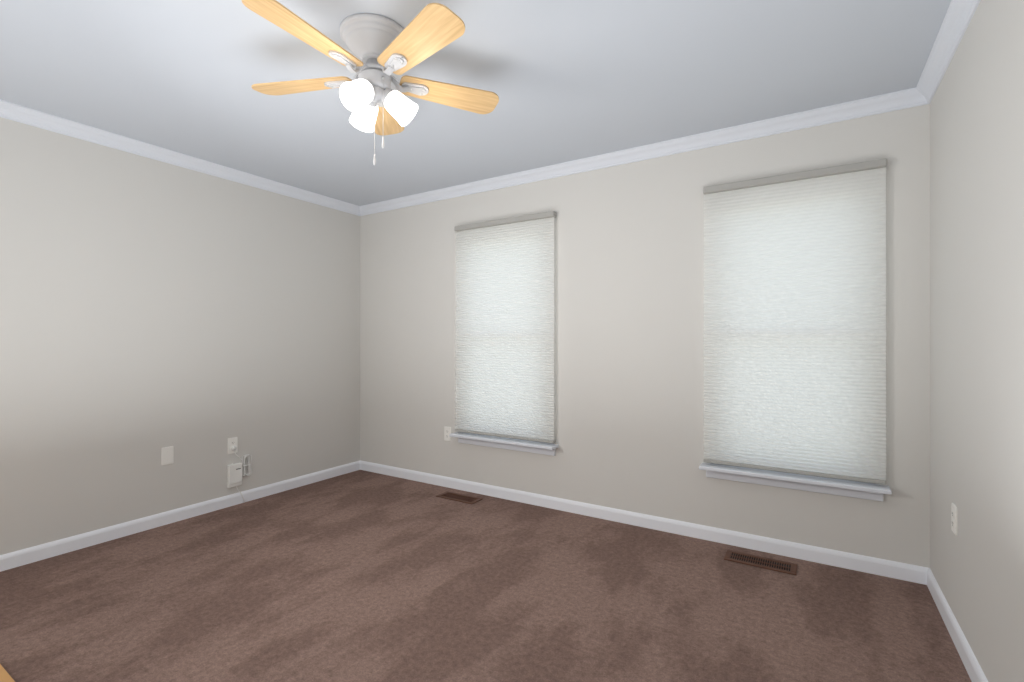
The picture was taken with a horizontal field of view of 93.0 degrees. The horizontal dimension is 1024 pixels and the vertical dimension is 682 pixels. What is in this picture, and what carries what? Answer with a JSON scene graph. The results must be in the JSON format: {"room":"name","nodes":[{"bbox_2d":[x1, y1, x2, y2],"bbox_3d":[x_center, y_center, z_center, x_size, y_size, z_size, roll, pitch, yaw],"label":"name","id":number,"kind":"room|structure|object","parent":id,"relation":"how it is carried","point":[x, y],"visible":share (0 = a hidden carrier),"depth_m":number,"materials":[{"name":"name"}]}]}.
{"room":"empty bedroom","nodes":[
{"label":"empty bedroom","id":0,"kind":"room"},
{"bbox_2d":[0,664,14,681],"bbox_3d":[-2.320,1.192,1.609,1.000,0.016,0.764,0,0,32],"label":"floor","id":1,"kind":"structure","parent":0,"point":[5,676],"depth_m":1.72,"materials":[{"name":"brown wood"}]},
{"bbox_2d":[0,117,359,554],"bbox_3d":[-2.419,-0.020,3.076,0.140,2.440,3.840,0,0,32],"label":"wall","id":2,"kind":"structure","parent":0,"point":[150,308],"depth_m":3.13,"materials":[{"name":"white paint"}]},
{"bbox_2d":[161,446,173,464],"bbox_3d":[-2.261,0.753,3.192,0.007,0.115,0.070,0,0,32],"label":"electrical outlet cover","id":3,"kind":"object","parent":2,"relation":"attached to","point":[167,455],"visible":1,"depth_m":3.19,"materials":[{"name":"white plastic"}]},
{"bbox_2d":[0,99,359,215],"bbox_3d":[-2.331,-1.204,3.028,0.061,0.072,3.390,0,0,32],"label":"crown molding","id":4,"kind":"structure","parent":2,"relation":"attached to","point":[8,110],"depth_m":3.10,"materials":[{"name":"white wood"}]},
{"bbox_2d":[0,461,359,571],"bbox_3d":[-2.351,1.159,3.040,0.014,0.082,3.510,0,0,32],"label":"baseboard","id":5,"kind":"structure","parent":2,"relation":"attached to","point":[18,558],"depth_m":3.12,"materials":[{"name":"white wood"}]},
{"bbox_2d":[227,437,251,502],"bbox_3d":[-2.006,0.951,3.580,0.032,0.491,0.172,0,0,32],"label":"cable box","id":6,"kind":"object","parent":2,"relation":"attached to","point":[235,472],"visible":1,"depth_m":3.55,"materials":[{"name":"white plastic"}]},
{"bbox_2d":[0,0,950,205],"bbox_3d":[-0.619,-1.290,1.961,4.375,0.100,3.840,0,0,32],"label":"ceiling","id":7,"kind":"structure","parent":0,"point":[567,80],"depth_m":2.26,"materials":[{"name":"white paint"}]},
{"bbox_2d":[242,0,498,165],"bbox_3d":[-0.567,-0.969,1.938,1.035,0.542,1.004,0,0,32],"label":"ceiling fan","id":8,"kind":"object","parent":7,"relation":"hanging from","point":[382,48],"visible":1,"depth_m":1.89,"materials":[{"name":"brown wood"}]},
{"bbox_2d":[0,470,971,681],"bbox_3d":[-0.619,1.250,1.961,4.375,0.100,3.840,0,0,32],"label":"floor","id":9,"kind":"structure","parent":0,"point":[361,576],"depth_m":2.21,"materials":[{"name":"brown carpet"}]},
{"bbox_2d":[436,491,481,503],"bbox_3d":[-0.405,1.196,3.715,0.345,0.006,0.140,0,0,32],"label":"floor vent","id":10,"kind":"object","parent":9,"relation":"in","point":[459,497],"visible":1,"depth_m":3.71,"materials":[{"name":"brown metal"}]},
{"bbox_2d":[724,550,796,574],"bbox_3d":[1.343,1.196,2.633,0.345,0.006,0.140,0,0,32],"label":"floor vent","id":11,"kind":"object","parent":9,"relation":"in","point":[763,562],"visible":1,"depth_m":2.63,"materials":[{"name":"brown metal"}]},
{"bbox_2d":[360,104,929,567],"bbox_3d":[0.356,-0.020,3.533,4.095,2.440,0.140,0,0,32],"label":"wall","id":12,"kind":"structure","parent":0,"point":[628,336],"depth_m":3.15,"materials":[{"name":"white paint"}]},
{"bbox_2d":[444,426,450,440],"bbox_3d":[-0.530,0.763,3.995,0.070,0.115,0.008,0,0,32],"label":"electrical outlet","id":13,"kind":"object","parent":12,"relation":"attached to","point":[447,432],"visible":0.98,"depth_m":3.99,"materials":[{"name":"white plastic"}]},
{"bbox_2d":[449,432,558,455],"bbox_3d":[-0.064,0.779,3.696,0.918,0.082,0.175,0,0,32],"label":"window sill","id":14,"kind":"structure","parent":12,"relation":"attached to","point":[544,448],"depth_m":3.64,"materials":[{"name":"white wood"}]},
{"bbox_2d":[454,211,555,442],"bbox_3d":[-0.073,-0.098,3.681,0.888,1.645,0.050,0,0,32],"label":"window shade","id":15,"kind":"object","parent":12,"relation":"attached to","point":[504,364],"visible":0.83,"depth_m":3.65,"materials":[{"name":"grey fabric"}]},
{"bbox_2d":[360,460,923,583],"bbox_3d":[0.315,1.159,3.467,4.095,0.082,0.014,0,0,32],"label":"baseboard","id":16,"kind":"structure","parent":12,"relation":"attached to","point":[855,562],"depth_m":3.00,"materials":[{"name":"white wood"}]},
{"bbox_2d":[360,88,931,215],"bbox_3d":[0.303,-1.204,3.448,4.095,0.072,0.061,0,0,32],"label":"crown molding","id":17,"kind":"structure","parent":12,"relation":"attached to","point":[898,100],"depth_m":3.00,"materials":[{"name":"white wood"}]},
{"bbox_2d":[703,158,886,484],"bbox_3d":[1.524,-0.098,2.691,0.874,1.645,0.050,0,0,32],"label":"window shade","id":18,"kind":"object","parent":12,"relation":"attached to","point":[795,323],"visible":0.98,"depth_m":2.65,"materials":[{"name":"grey fabric"}]},
{"bbox_2d":[699,463,891,501],"bbox_3d":[1.533,0.779,2.706,0.904,0.082,0.175,0,0,32],"label":"window sill","id":19,"kind":"structure","parent":12,"relation":"attached to","point":[860,490],"depth_m":2.65,"materials":[{"name":"white wood"}]},
{"bbox_2d":[930,0,1023,681],"bbox_3d":[1.180,-0.020,0.845,0.140,2.440,3.840,0,0,32],"label":"wall","id":20,"kind":"structure","parent":0,"point":[977,297],"depth_m":1.66,"materials":[{"name":"white paint"}]},
{"bbox_2d":[912,0,980,103],"bbox_3d":[1.098,-1.204,0.902,0.061,0.072,3.390,0,0,32],"label":"crown molding","id":21,"kind":"structure","parent":20,"relation":"attached to","point":[956,21],"depth_m":1.99,"materials":[{"name":"white wood"}]},
{"bbox_2d":[951,503,956,535],"bbox_3d":[1.792,0.722,1.972,0.008,0.115,0.070,0,0,32],"label":"electrical outlet","id":22,"kind":"object","parent":20,"relation":"attached to","point":[953,518],"visible":0.96,"depth_m":1.96,"materials":[{"name":"white plastic"}]},
{"bbox_2d":[924,567,987,681],"bbox_3d":[1.118,1.159,0.889,0.014,0.082,3.510,0,0,32],"label":"baseboard","id":23,"kind":"structure","parent":20,"relation":"attached to","point":[974,670],"depth_m":1.92,"materials":[{"name":"white wood"}]}
]}

